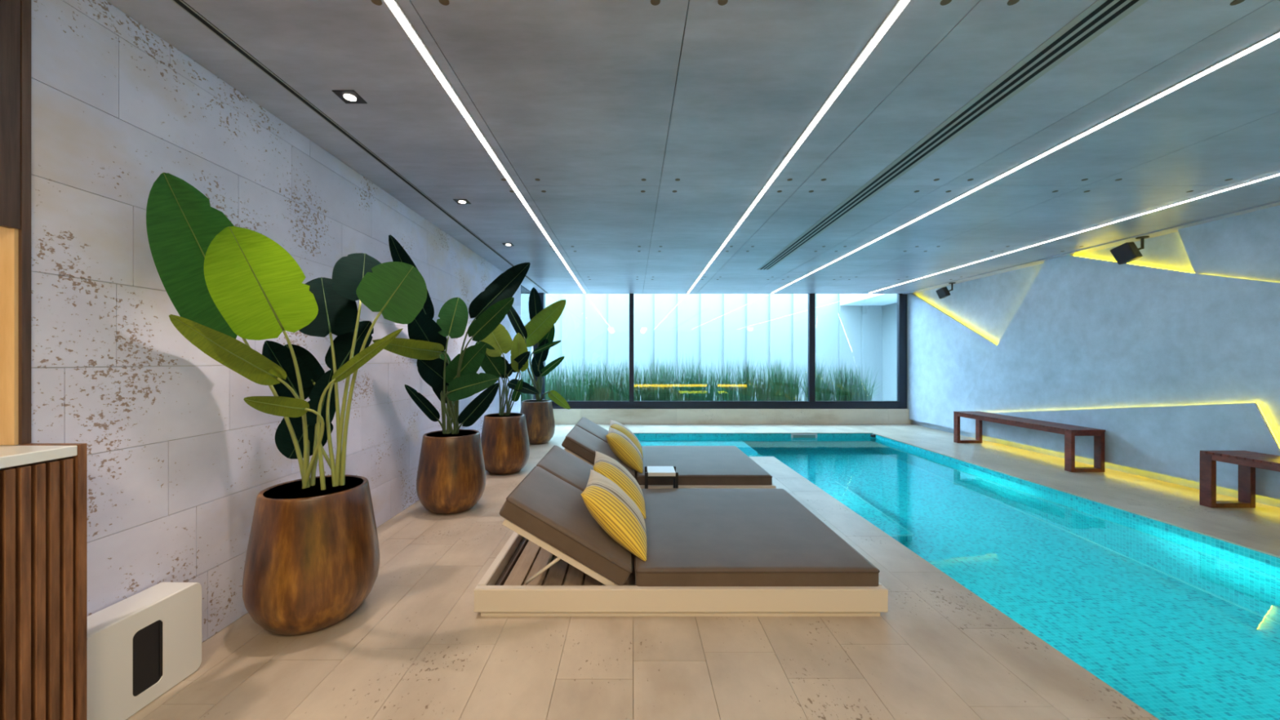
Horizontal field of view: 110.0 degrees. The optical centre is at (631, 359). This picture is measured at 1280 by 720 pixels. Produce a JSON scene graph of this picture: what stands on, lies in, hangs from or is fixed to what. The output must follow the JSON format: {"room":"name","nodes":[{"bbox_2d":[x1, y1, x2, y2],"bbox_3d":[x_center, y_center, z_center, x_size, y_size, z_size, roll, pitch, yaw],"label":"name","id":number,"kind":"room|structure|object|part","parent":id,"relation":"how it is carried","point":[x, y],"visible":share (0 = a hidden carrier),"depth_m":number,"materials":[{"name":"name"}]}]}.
{"room":"spa","nodes":[
{"label":"spa","id":0,"kind":"room"},
{"bbox_2d":[0,0,520,643],"bbox_3d":[-2.101,-0.070,4.715,0.251,2.764,6.490,0,0,0],"label":"wall","id":1,"kind":"structure","parent":0,"point":[179,463],"depth_m":1.92,"materials":[{"name":"grey"}]},
{"bbox_2d":[0,0,31,444],"bbox_3d":[-2.153,-0.538,0.235,0.366,1.623,2.470,0,0,0],"label":"upper cabinet","id":2,"kind":"object","parent":1,"relation":"attached to","point":[15,15],"visible":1,"depth_m":1.44,"materials":[{"name":"brown wood"}]},
{"bbox_3d":[-1.984,-0.885,1.022,0.024,0.926,0.844,0,0,0],"label":"door","id":3,"kind":"part","parent":2,"relation":"part of","materials":[{"name":"brown wood"}]},
{"bbox_3d":[-2.153,-0.539,1.458,0.366,1.622,0.023,0,0,0],"label":"panel","id":4,"kind":"part","parent":2,"relation":"part of","materials":[{"name":"brown wood"}]},
{"bbox_2d":[106,0,1279,293],"bbox_3d":[1.662,-1.496,3.010,8.476,0.312,12.420,0,0,0],"label":"ceiling","id":5,"kind":"structure","parent":0,"point":[638,135],"depth_m":2.55,"materials":[{"name":"grey concrete"}]},
{"bbox_3d":[-1.861,-1.358,5.295,0.271,0.012,7.650,0,0,0],"label":"panel","id":6,"kind":"part","parent":5,"relation":"part of","materials":[{"name":"concrete"}]},
{"bbox_2d":[331,89,367,103],"bbox_3d":[-1.448,-1.351,2.300,0.112,0.009,0.112,0,0,0],"label":"recessed light","id":7,"kind":"object","parent":5,"relation":"in","point":[348,96],"visible":1,"depth_m":2.29,"materials":[{"name":"black"}]},
{"bbox_3d":[-1.448,-1.347,2.300,0.056,0.002,0.056,0,0,-7],"label":"bulb","id":8,"kind":"part","parent":7,"relation":"part of","materials":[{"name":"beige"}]},
{"bbox_3d":[-1.262,-1.358,2.522,0.851,0.012,1.901,0,0,0],"label":"panel","id":9,"kind":"part","parent":5,"relation":"part of","materials":[{"name":"concrete"}]},
{"bbox_3d":[-1.710,-1.357,2.950,0.036,0.015,12.300,0,0,0],"label":"slot trim","id":10,"kind":"part","parent":5,"relation":"part of","materials":[{"name":"grey paint"}]},
{"bbox_2d":[453,199,471,204],"bbox_3d":[-1.448,-1.351,3.820,0.112,0.009,0.112,0,0,0],"label":"recessed light","id":11,"kind":"object","parent":5,"relation":"in","point":[457,201],"visible":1,"depth_m":3.81,"materials":[{"name":"black"}]},
{"bbox_2d":[382,0,586,293],"bbox_3d":[-0.921,-1.351,3.757,0.046,0.013,10.514,0,0,0],"label":"recessed light","id":12,"kind":"object","parent":5,"relation":"in","point":[393,6],"visible":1,"depth_m":2.33,"materials":[{"name":"glowing white light diffuser"}]},
{"bbox_3d":[-1.262,-1.358,4.463,0.851,0.012,1.971,0,0,0],"label":"panel","id":13,"kind":"part","parent":5,"relation":"part of","materials":[{"name":"concrete"}]},
{"bbox_2d":[502,243,514,245],"bbox_3d":[-1.448,-1.351,5.240,0.112,0.009,0.112,0,0,0],"label":"recessed light","id":14,"kind":"object","parent":5,"relation":"in","point":[504,244],"visible":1,"depth_m":5.23,"materials":[{"name":"black"}]},
{"bbox_3d":[-1.262,-1.358,6.425,0.851,0.012,1.946,0,0,0],"label":"panel","id":15,"kind":"part","parent":5,"relation":"part of","materials":[{"name":"paint"}]},
{"bbox_3d":[-0.310,-1.358,2.522,1.046,0.012,1.901,0,0,0],"label":"panel","id":16,"kind":"part","parent":5,"relation":"part of","materials":[{"name":"concrete"}]},
{"bbox_3d":[-1.262,-1.358,8.260,0.851,0.012,1.716,0,0,0],"label":"panel","id":17,"kind":"part","parent":5,"relation":"part of","materials":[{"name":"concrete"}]},
{"bbox_3d":[-0.310,-1.358,4.463,1.046,0.012,1.971,0,0,0],"label":"panel","id":18,"kind":"part","parent":5,"relation":"part of","materials":[{"name":"concrete"}]},
{"bbox_3d":[-0.310,-1.358,6.425,1.046,0.012,1.946,0,0,0],"label":"panel","id":19,"kind":"part","parent":5,"relation":"part of","materials":[{"name":"paint"}]},
{"bbox_3d":[-0.310,-1.358,8.260,1.046,0.012,1.716,0,0,0],"label":"panel","id":20,"kind":"part","parent":5,"relation":"part of","materials":[{"name":"concrete"}]},
{"bbox_3d":[0.762,-1.358,8.260,1.091,0.012,1.716,0,0,0],"label":"panel","id":21,"kind":"part","parent":5,"relation":"part of","materials":[{"name":"concrete"}]},
{"bbox_3d":[0.762,-1.358,6.425,1.091,0.012,1.946,0,0,0],"label":"panel","id":22,"kind":"part","parent":5,"relation":"part of","materials":[{"name":"paint"}]},
{"bbox_3d":[0.762,-1.358,4.463,1.091,0.012,1.971,0,0,0],"label":"panel","id":23,"kind":"part","parent":5,"relation":"part of","materials":[{"name":"concrete"}]},
{"bbox_3d":[1.860,-1.358,8.260,1.096,0.012,1.716,0,0,0],"label":"panel","id":24,"kind":"part","parent":5,"relation":"part of","materials":[{"name":"concrete"}]},
{"bbox_3d":[1.860,-1.358,6.425,1.096,0.012,1.946,0,0,0],"label":"panel","id":25,"kind":"part","parent":5,"relation":"part of","materials":[{"name":"paint"}]},
{"bbox_3d":[2.965,-1.358,8.260,1.106,0.012,1.716,0,0,0],"label":"panel","id":26,"kind":"part","parent":5,"relation":"part of","materials":[{"name":"concrete"}]},
{"bbox_2d":[687,0,911,293],"bbox_3d":[1.053,-1.351,3.757,0.046,0.013,10.515,0,0,1],"label":"recessed light","id":27,"kind":"object","parent":5,"relation":"in","point":[900,5],"visible":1,"depth_m":2.33,"materials":[{"name":"white plastic"}]},
{"bbox_3d":[0.762,-1.358,2.522,1.091,0.012,1.901,0,0,0],"label":"panel","id":28,"kind":"part","parent":5,"relation":"part of","materials":[{"name":"concrete"}]},
{"bbox_3d":[1.860,-1.358,4.463,1.096,0.012,1.971,0,0,0],"label":"panel","id":29,"kind":"part","parent":5,"relation":"part of","materials":[{"name":"concrete"}]},
{"bbox_3d":[2.965,-1.358,6.425,1.106,0.012,1.946,0,0,0],"label":"panel","id":30,"kind":"part","parent":5,"relation":"part of","materials":[{"name":"concrete"}]},
{"bbox_3d":[4.060,-1.358,8.260,1.076,0.012,1.716,0,0,0],"label":"panel","id":31,"kind":"part","parent":5,"relation":"part of","materials":[{"name":"concrete"}]},
{"bbox_3d":[5.039,-1.358,8.260,0.874,0.012,1.716,0,0,0],"label":"panel","id":32,"kind":"part","parent":5,"relation":"part of","materials":[{"name":"concrete"}]},
{"bbox_3d":[4.060,-1.358,6.425,1.076,0.012,1.946,0,0,0],"label":"panel","id":33,"kind":"part","parent":5,"relation":"part of","materials":[{"name":"concrete"}]},
{"bbox_2d":[936,282,955,298],"bbox_3d":[5.467,-1.203,7.800,0.286,0.274,0.187,0,0,0],"label":"ceiling speaker","id":34,"kind":"object","parent":5,"relation":"attached to","point":[943,292],"visible":1,"depth_m":7.76,"materials":[{"name":"black plastic"}]},
{"bbox_2d":[936,288,946,298],"bbox_3d":[5.364,-1.157,7.781,0.006,0.148,0.125,-14,-13,-19],"label":"grille","id":35,"kind":"object","parent":34,"relation":"attached to","point":[940,292],"depth_m":7.78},
{"bbox_2d":[756,0,1148,270],"bbox_3d":[1.871,-1.352,2.850,0.190,0.008,7.707,0,0,1],"label":"ceiling vent","id":36,"kind":"object","parent":5,"relation":"in","point":[1100,15],"visible":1,"depth_m":2.30,"materials":[{"name":"black metal"}]},
{"bbox_3d":[2.965,-1.358,4.463,1.106,0.012,1.971,0,0,0],"label":"panel","id":37,"kind":"part","parent":5,"relation":"part of","materials":[{"name":"concrete"}]},
{"bbox_3d":[5.039,-1.358,6.425,0.874,0.012,1.946,0,0,0],"label":"panel","id":38,"kind":"part","parent":5,"relation":"part of","materials":[{"name":"concrete"}]},
{"bbox_2d":[771,31,1279,293],"bbox_3d":[2.719,-1.351,3.757,0.046,0.013,10.516,0,0,1],"label":"recessed light","id":39,"kind":"object","parent":5,"relation":"in","point":[1277,35],"visible":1,"depth_m":2.57,"materials":[{"name":"glowing white plastic diffuser"}]},
{"bbox_3d":[1.860,-1.358,2.522,1.096,0.012,1.901,0,0,0],"label":"panel","id":40,"kind":"part","parent":5,"relation":"part of","materials":[{"name":"concrete"}]},
{"bbox_3d":[4.060,-1.358,4.463,1.076,0.012,1.971,0,0,0],"label":"panel","id":41,"kind":"part","parent":5,"relation":"part of","materials":[{"name":"concrete"}]},
{"bbox_2d":[868,173,1279,293],"bbox_3d":[4.707,-1.351,3.757,0.046,0.013,10.515,0,0,1],"label":"recessed light","id":42,"kind":"object","parent":5,"relation":"in","point":[1277,174],"visible":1,"depth_m":4.31,"materials":[{"name":"glowing white plastic diffuser"}]},
{"bbox_3d":[5.595,-1.352,2.960,0.210,0.024,12.320,0,0,0],"label":"panel","id":43,"kind":"part","parent":5,"relation":"part of","materials":[{"name":"concrete"}]},
{"bbox_3d":[2.965,-1.358,2.522,1.106,0.012,1.901,0,0,0],"label":"panel","id":44,"kind":"part","parent":5,"relation":"part of","materials":[{"name":"concrete"}]},
{"bbox_2d":[1110,235,1149,264],"bbox_3d":[5.458,-1.194,4.913,0.282,0.291,0.213,0,0,-14],"label":"ceiling speaker","id":45,"kind":"object","parent":5,"relation":"attached to","point":[1126,252],"visible":1,"depth_m":4.86,"materials":[{"name":"black plastic"}]},
{"bbox_2d":[1110,243,1134,263],"bbox_3d":[5.340,-1.158,4.879,0.006,0.171,0.144,-9,-17,-18],"label":"grille","id":46,"kind":"object","parent":45,"relation":"attached to","point":[1122,253],"depth_m":4.88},
{"bbox_3d":[5.039,-1.358,4.463,0.874,0.012,1.971,0,0,0],"label":"panel","id":47,"kind":"part","parent":5,"relation":"part of","materials":[{"name":"concrete"}]},
{"bbox_3d":[4.060,-1.358,2.522,1.076,0.012,1.901,0,0,0],"label":"panel","id":48,"kind":"part","parent":5,"relation":"part of","materials":[{"name":"concrete"}]},
{"bbox_3d":[5.039,-1.358,2.522,0.874,0.012,1.901,0,0,0],"label":"panel","id":49,"kind":"part","parent":5,"relation":"part of","materials":[{"name":"concrete"}]},
{"bbox_2d":[125,424,1279,719],"bbox_3d":[1.762,1.450,2.950,8.276,0.300,12.300,0,0,0],"label":"floor","id":50,"kind":"structure","parent":0,"point":[416,647],"depth_m":2.02,"materials":[{"name":"beige tile"}]},
{"bbox_2d":[0,443,87,719],"bbox_3d":[-2.061,0.786,0.234,0.550,1.027,2.468,0,0,0],"label":"base cabinet","id":51,"kind":"object","parent":50,"relation":"on","point":[43,486],"visible":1,"depth_m":1.36,"materials":[{"name":"brown wood"}]},
{"bbox_2d":[0,445,77,468],"bbox_3d":[-2.061,0.291,0.222,0.550,0.033,2.444,0,0,0],"label":"countertop","id":52,"kind":"structure","parent":51,"relation":"on","point":[10,455],"depth_m":1.36,"materials":[{"name":"white stone"}]},
{"bbox_2d":[87,582,201,719],"bbox_3d":[-1.901,1.114,1.694,0.158,0.372,0.408,0,0,2],"label":"subwoofer","id":53,"kind":"object","parent":50,"relation":"on","point":[142,645],"visible":0.85,"depth_m":1.68,"materials":[{"name":"white paint"}]},
{"bbox_2d":[146,172,426,635],"bbox_3d":[-1.490,0.294,2.116,0.898,2.012,0.893,0,0,0],"label":"potted plant","id":54,"kind":"object","parent":50,"relation":"on","point":[312,561],"visible":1,"depth_m":2.05,"materials":[{"name":"green plant"}]},
{"bbox_3d":[-1.608,0.970,2.280,0.566,0.660,0.566,0,0,0],"label":"pot","id":55,"kind":"part","parent":54,"relation":"part of","materials":[{"name":"brown metal"}]},
{"bbox_2d":[372,235,530,514],"bbox_3d":[-1.588,0.178,3.813,1.219,2.243,0.735,0,0,-40],"label":"potted plant","id":56,"kind":"object","parent":50,"relation":"on","point":[451,479],"visible":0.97,"depth_m":3.82,"materials":[{"name":"green plant"}]},
{"bbox_3d":[-1.579,0.970,3.930,0.566,0.660,0.566,0,0,0],"label":"pot","id":57,"kind":"part","parent":56,"relation":"part of","materials":[{"name":"brown wood"}]},
{"bbox_2d":[475,306,538,475],"bbox_3d":[-1.496,0.278,5.240,0.621,2.045,0.595,0,0,-35],"label":"potted plant","id":58,"kind":"object","parent":50,"relation":"on","point":[504,440],"visible":0.85,"depth_m":5.18,"materials":[{"name":"green plant"}]},
{"bbox_3d":[-1.485,0.970,5.230,0.566,0.660,0.566,0,0,0],"label":"pot","id":59,"kind":"part","parent":58,"relation":"part of","materials":[{"name":"brown metal"}]},
{"bbox_2d":[520,287,569,444],"bbox_3d":[-1.367,0.070,7.050,0.832,2.461,0.566,0,0,0],"label":"potted plant","id":60,"kind":"object","parent":50,"relation":"on","point":[540,330],"visible":0.97,"depth_m":7.01,"materials":[{"name":"green plant"}]},
{"bbox_3d":[-1.498,0.970,7.050,0.566,0.660,0.566,0,0,0],"label":"pot","id":61,"kind":"part","parent":60,"relation":"part of","materials":[{"name":"brown metal"}]},
{"bbox_2d":[644,466,678,488],"bbox_3d":[0.255,1.131,3.945,0.280,0.338,0.234,0,0,0],"label":"side table","id":62,"kind":"object","parent":50,"relation":"on","point":[651,472],"visible":0.8,"depth_m":3.84,"materials":[{"name":"white paint"}]},
{"bbox_3d":[0.126,1.131,4.051,0.022,0.337,0.022,0,0,0],"label":"leg","id":63,"kind":"part","parent":62,"relation":"part of","materials":[{"name":"black metal"}]},
{"bbox_3d":[0.126,1.131,3.839,0.022,0.337,0.022,0,0,0],"label":"leg","id":64,"kind":"part","parent":62,"relation":"part of","materials":[{"name":"black metal"}]},
{"bbox_3d":[0.384,1.131,4.051,0.022,0.337,0.022,0,0,0],"label":"leg","id":65,"kind":"part","parent":62,"relation":"part of","materials":[{"name":"black"}]},
{"bbox_3d":[0.384,1.131,3.839,0.022,0.337,0.022,0,0,0],"label":"leg","id":66,"kind":"part","parent":62,"relation":"part of","materials":[{"name":"black metal"}]},
{"bbox_2d":[561,417,776,488],"bbox_3d":[0.277,1.003,4.862,2.087,0.594,1.516,0,0,0],"label":"daybed","id":67,"kind":"object","parent":50,"relation":"on","point":[696,466],"visible":0.58,"depth_m":4.39,"materials":[{"name":"beige fabric"}]},
{"bbox_2d":[576,417,608,443],"bbox_3d":[-0.311,0.932,5.226,0.745,0.117,0.717,30,0,0],"label":"cushion","id":68,"kind":"object","parent":67,"relation":"on","point":[584,423],"depth_m":5.14,"materials":[{"name":"beige fabric"}]},
{"bbox_2d":[561,425,635,477],"bbox_3d":[-0.311,0.932,4.497,0.745,0.117,0.717,30,0,0],"label":"cushion","id":69,"kind":"object","parent":67,"relation":"on","point":[579,442],"depth_m":4.26,"materials":[{"name":"beige fabric"}]},
{"bbox_2d":[605,426,643,473],"bbox_3d":[-0.070,0.895,4.505,0.358,0.368,0.570,0,0,0],"label":"pillow","id":70,"kind":"object","parent":67,"relation":"on","point":[622,446],"visible":1,"depth_m":4.28,"materials":[{"name":"yellow fabric"}]},
{"bbox_2d":[609,419,643,457],"bbox_3d":[-0.070,0.894,5.120,0.363,0.364,0.570,0,0,-3],"label":"pillow","id":71,"kind":"object","parent":67,"relation":"on","point":[616,425],"visible":0.51,"depth_m":4.95,"materials":[{"name":"yellow fabric"}]},
{"bbox_2d":[636,445,772,484],"bbox_3d":[0.673,1.127,4.862,1.250,0.136,1.456,0,0,0],"label":"seat cushion","id":72,"kind":"object","parent":67,"relation":"on","point":[695,464],"depth_m":4.50,"materials":[{"name":"grey fabric"}]},
{"bbox_3d":[0.277,1.214,4.127,2.087,0.117,0.045,0,0,0],"label":"rail","id":73,"kind":"part","parent":67,"relation":"part of","materials":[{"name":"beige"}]},
{"bbox_2d":[473,445,888,616],"bbox_3d":[0.246,1.003,3.012,2.087,0.594,1.516,0,0,0],"label":"daybed","id":74,"kind":"object","parent":50,"relation":"on","point":[711,552],"visible":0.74,"depth_m":2.34,"materials":[{"name":"beige fabric"}]},
{"bbox_3d":[-0.774,1.214,3.012,0.045,0.117,1.426,0,0,0],"label":"rail","id":75,"kind":"part","parent":74,"relation":"part of","materials":[{"name":"beige wood"}]},
{"bbox_2d":[498,466,631,585],"bbox_3d":[-0.341,0.932,2.647,0.745,0.117,0.717,30,0,0],"label":"cushion","id":76,"kind":"object","parent":74,"relation":"on","point":[548,508],"depth_m":2.33,"materials":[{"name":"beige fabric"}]},
{"bbox_2d":[537,445,593,491],"bbox_3d":[-0.341,0.932,3.377,0.745,0.117,0.717,30,0,0],"label":"cushion","id":77,"kind":"object","parent":74,"relation":"on","point":[558,462],"depth_m":3.28,"materials":[{"name":"beige fabric"}]},
{"bbox_2d":[580,468,646,561],"bbox_3d":[-0.095,0.895,2.655,0.358,0.368,0.570,0,0,0],"label":"pillow","id":78,"kind":"object","parent":74,"relation":"on","point":[611,508],"visible":1,"depth_m":2.44,"materials":[{"name":"yellow fabric"}]},
{"bbox_2d":[592,450,645,518],"bbox_3d":[-0.095,0.894,3.270,0.363,0.364,0.570,0,0,-3],"label":"pillow","id":79,"kind":"object","parent":74,"relation":"on","point":[608,467],"visible":0.66,"depth_m":3.09,"materials":[{"name":"yellow fabric"}]},
{"bbox_3d":[0.246,1.214,2.276,2.087,0.117,0.045,0,0,0],"label":"rail","id":80,"kind":"part","parent":74,"relation":"part of","materials":[{"name":"beige wood"}]},
{"bbox_2d":[635,488,879,586],"bbox_3d":[0.643,1.127,3.012,1.250,0.136,1.456,0,0,0],"label":"seat cushion","id":81,"kind":"object","parent":74,"relation":"on","point":[696,537],"depth_m":2.57,"materials":[{"name":"grey fabric"}]},
{"bbox_2d":[633,433,1279,568],"bbox_3d":[2.000,1.981,2.450,4.800,1.338,11.300,0,0,0],"label":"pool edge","id":82,"kind":"object","parent":50,"relation":"in","point":[1255,555],"visible":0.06,"depth_m":4.66,"materials":[{"name":"teal tile"}]},
{"bbox_2d":[791,433,817,437],"bbox_3d":[3.070,1.393,7.990,0.460,0.155,0.020,0,0,0],"label":"skimmer","id":83,"kind":"object","parent":82,"relation":"attached to","point":[793,435],"visible":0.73,"depth_m":7.99,"materials":[{"name":"white paint"}]},
{"bbox_2d":[636,437,1279,719],"bbox_3d":[2.000,1.380,2.450,4.600,0.001,11.100,0,0,0],"label":"pool water","id":84,"kind":"object","parent":82,"relation":"in","point":[1182,628],"depth_m":2.94,"materials":[{"name":"teal liquid"}]},
{"bbox_2d":[953,411,1105,471],"bbox_3d":[5.283,1.055,6.138,0.402,0.490,1.905,0,0,0],"label":"wooden bench","id":85,"kind":"object","parent":50,"relation":"on","point":[1069,431],"visible":1,"depth_m":5.46,"materials":[{"name":"red wood"}]},
{"bbox_3d":[5.112,1.065,7.048,0.045,0.470,0.085,0,0,0],"label":"leg","id":86,"kind":"part","parent":85,"relation":"part of","materials":[{"name":"red wood"}]},
{"bbox_3d":[5.285,1.280,7.048,0.300,0.040,0.085,0,0,0],"label":"foot rail","id":87,"kind":"part","parent":85,"relation":"part of","materials":[{"name":"red wood"}]},
{"bbox_3d":[5.457,1.065,7.048,0.045,0.470,0.085,0,0,0],"label":"leg","id":88,"kind":"part","parent":85,"relation":"part of","materials":[{"name":"red wood"}]},
{"bbox_3d":[5.105,0.855,6.140,0.030,0.050,1.730,0,0,0],"label":"long rail","id":89,"kind":"part","parent":85,"relation":"part of","materials":[{"name":"red wood"}]},
{"bbox_3d":[5.112,1.065,5.232,0.045,0.470,0.085,0,0,0],"label":"leg","id":90,"kind":"part","parent":85,"relation":"part of","materials":[{"name":"red wood"}]},
{"bbox_3d":[5.285,0.855,5.232,0.300,0.050,0.085,0,0,0],"label":"rail","id":91,"kind":"part","parent":85,"relation":"part of","materials":[{"name":"red wood"}]},
{"bbox_3d":[5.285,1.280,5.232,0.300,0.040,0.085,0,0,0],"label":"foot rail","id":92,"kind":"part","parent":85,"relation":"part of","materials":[{"name":"red wood"}]},
{"bbox_3d":[5.457,1.065,5.232,0.045,0.470,0.085,0,0,0],"label":"leg","id":93,"kind":"part","parent":85,"relation":"part of","materials":[{"name":"red wood"}]},
{"bbox_2d":[1199,450,1279,507],"bbox_3d":[5.283,1.055,3.067,0.402,0.490,1.905,0,0,0],"label":"wooden bench","id":94,"kind":"object","parent":50,"relation":"on","point":[1247,461],"visible":1,"depth_m":3.94,"materials":[{"name":"red wood"}]},
{"bbox_3d":[5.112,1.065,3.978,0.045,0.470,0.085,0,0,0],"label":"leg","id":95,"kind":"part","parent":94,"relation":"part of","materials":[{"name":"red wood"}]},
{"bbox_3d":[5.285,1.280,3.978,0.300,0.040,0.085,0,0,0],"label":"foot rail","id":96,"kind":"part","parent":94,"relation":"part of","materials":[{"name":"red wood"}]},
{"bbox_3d":[5.105,0.855,3.070,0.030,0.050,1.730,0,0,0],"label":"long rail","id":97,"kind":"part","parent":94,"relation":"part of","materials":[{"name":"red wood"}]},
{"bbox_3d":[5.457,1.065,3.978,0.045,0.470,0.085,0,0,0],"label":"leg","id":98,"kind":"part","parent":94,"relation":"part of","materials":[{"name":"red wood"}]},
{"bbox_2d":[552,293,912,424],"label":"wall","id":99,"kind":"structure","parent":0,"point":[911,420],"depth_m":9.07,"materials":[{"name":"grey"}]},
{"bbox_2d":[533,293,906,408],"bbox_3d":[1.837,-0.205,9.100,7.646,2.393,0.200,0,0,0],"label":"window","id":100,"kind":"structure","parent":99,"relation":"attached to","point":[901,402],"depth_m":9.10,"materials":[{"name":"black metal"}]},
{"bbox_3d":[-1.881,-0.205,9.090,0.210,2.393,0.180,0,0,0],"label":"corner post","id":101,"kind":"part","parent":100,"relation":"part of","materials":[{"name":"black"}]},
{"bbox_2d":[908,205,1279,507],"bbox_3d":[5.707,0.074,3.000,0.385,3.052,12.400,0,0,0],"label":"wall","id":102,"kind":"structure","parent":0,"point":[1172,351],"depth_m":5.02,"materials":[{"name":"grey"}]},
{"bbox_3d":[5.625,-0.071,7.995,0.030,2.542,2.210,0,0,0],"label":"wall panel","id":103,"kind":"part","parent":102,"relation":"part of","materials":[{"name":"grey paint"}]},
{"bbox_3d":[5.585,-0.073,3.963,0.030,2.547,7.326,0,0,0],"label":"wall panel","id":104,"kind":"part","parent":102,"relation":"part of","materials":[{"name":"grey paint"}]},
{"bbox_3d":[5.525,0.785,5.514,0.020,0.811,3.708,0,0,0],"label":"wall panel","id":105,"kind":"part","parent":102,"relation":"part of","materials":[{"name":"grey paint"}]},
{"bbox_3d":[5.625,-0.387,2.455,0.030,1.921,4.310,0,0,0],"label":"wall panel","id":106,"kind":"part","parent":102,"relation":"part of","materials":[{"name":"grey paint"}]},
{"label":"outside","id":107,"kind":"structure","parent":0,"visible":0},
{"bbox_3d":[0.437,1.475,9.650,13.026,0.350,5.300,0,0,0],"label":"ground","id":108,"kind":"structure","parent":107,"visible":0},
{"bbox_2d":[520,293,882,400],"bbox_3d":[0.387,-0.150,12.150,12.726,3.900,0.300,0,0,0],"label":"wall","id":109,"kind":"structure","parent":108,"relation":"on","point":[763,327],"depth_m":12.03,"materials":[{"name":"grey glass"}]},
{"bbox_3d":[-2.810,-0.400,12.050,0.620,3.400,0.100,0,0,0],"label":"wall panel","id":110,"kind":"part","parent":109,"relation":"part of","materials":[{"name":"grey glass"}]},
{"bbox_3d":[-2.190,-0.400,12.050,0.620,3.400,0.100,0,0,0],"label":"wall panel","id":111,"kind":"part","parent":109,"relation":"part of","materials":[{"name":"grey glass"}]},
{"bbox_3d":[-1.570,-0.400,12.050,0.620,3.400,0.100,0,0,0],"label":"wall panel","id":112,"kind":"part","parent":109,"relation":"part of","materials":[{"name":"grey"}]},
{"bbox_3d":[-0.950,-0.400,12.050,0.620,3.400,0.100,0,0,0],"label":"wall panel","id":113,"kind":"part","parent":109,"relation":"part of","materials":[{"name":"grey glass"}]},
{"bbox_3d":[-0.330,-0.400,12.050,0.620,3.400,0.100,0,0,0],"label":"wall panel","id":114,"kind":"part","parent":109,"relation":"part of","materials":[{"name":"grey glass"}]},
{"bbox_3d":[0.290,-0.400,12.050,0.620,3.400,0.100,0,0,0],"label":"wall panel","id":115,"kind":"part","parent":109,"relation":"part of","materials":[{"name":"grey glass"}]},
{"bbox_3d":[0.910,-0.400,12.050,0.620,3.400,0.100,0,0,0],"label":"wall panel","id":116,"kind":"part","parent":109,"relation":"part of","materials":[{"name":"grey glass"}]},
{"bbox_3d":[1.530,-0.400,12.050,0.620,3.400,0.100,0,0,0],"label":"wall panel","id":117,"kind":"part","parent":109,"relation":"part of","materials":[{"name":"grey glass"}]},
{"bbox_3d":[2.150,-0.400,12.050,0.620,3.400,0.100,0,0,0],"label":"wall panel","id":118,"kind":"part","parent":109,"relation":"part of","materials":[{"name":"grey glass"}]},
{"bbox_3d":[2.770,-0.400,12.050,0.620,3.400,0.100,0,0,0],"label":"wall panel","id":119,"kind":"part","parent":109,"relation":"part of","materials":[{"name":"grey glass"}]},
{"bbox_3d":[3.390,-0.400,12.050,0.620,3.400,0.100,0,0,0],"label":"wall panel","id":120,"kind":"part","parent":109,"relation":"part of","materials":[{"name":"grey"}]},
{"bbox_3d":[4.010,-0.400,12.050,0.620,3.400,0.100,0,0,0],"label":"wall panel","id":121,"kind":"part","parent":109,"relation":"part of","materials":[{"name":"grey glass"}]},
{"bbox_3d":[4.630,-0.400,12.050,0.620,3.400,0.100,0,0,0],"label":"wall panel","id":122,"kind":"part","parent":109,"relation":"part of","materials":[{"name":"grey"}]},
{"bbox_3d":[5.250,-0.400,12.050,0.620,3.400,0.100,0,0,0],"label":"wall panel","id":123,"kind":"part","parent":109,"relation":"part of","materials":[{"name":"grey"}]},
{"bbox_3d":[5.870,-0.400,12.050,0.620,3.400,0.100,0,0,0],"label":"wall panel","id":124,"kind":"part","parent":109,"relation":"part of","materials":[{"name":"grey"}]},
{"bbox_3d":[6.460,-0.400,12.050,0.560,3.400,0.100,0,0,0],"label":"wall panel","id":125,"kind":"part","parent":109,"relation":"part of","materials":[{"name":"grey"}]},
{"bbox_2d":[882,302,897,400],"bbox_3d":[6.845,-0.150,10.700,0.210,3.900,3.200,0,0,0],"label":"wall","id":126,"kind":"structure","parent":108,"relation":"on","point":[889,311],"depth_m":11.70,"materials":[{"name":"grey"}]},
{"bbox_2d":[840,293,897,305],"bbox_3d":[6.155,-1.569,10.625,1.170,0.223,2.750,0,0,0],"label":"soffit","id":127,"kind":"structure","parent":126,"relation":"attached to","point":[851,299],"depth_m":11.18,"materials":[{"name":"grey"}]},
{"bbox_3d":[1.062,1.150,10.000,8.476,0.300,1.100,0,0,0],"label":"planter box","id":128,"kind":"object","parent":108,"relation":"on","visible":0},
{"bbox_2d":[520,351,888,404],"bbox_3d":[1.174,0.406,10.014,9.094,1.267,1.212,0,0,0],"label":"grass","id":129,"kind":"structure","parent":128,"relation":"on","point":[746,391],"depth_m":9.82,"materials":[{"name":"green plant"}]}
]}

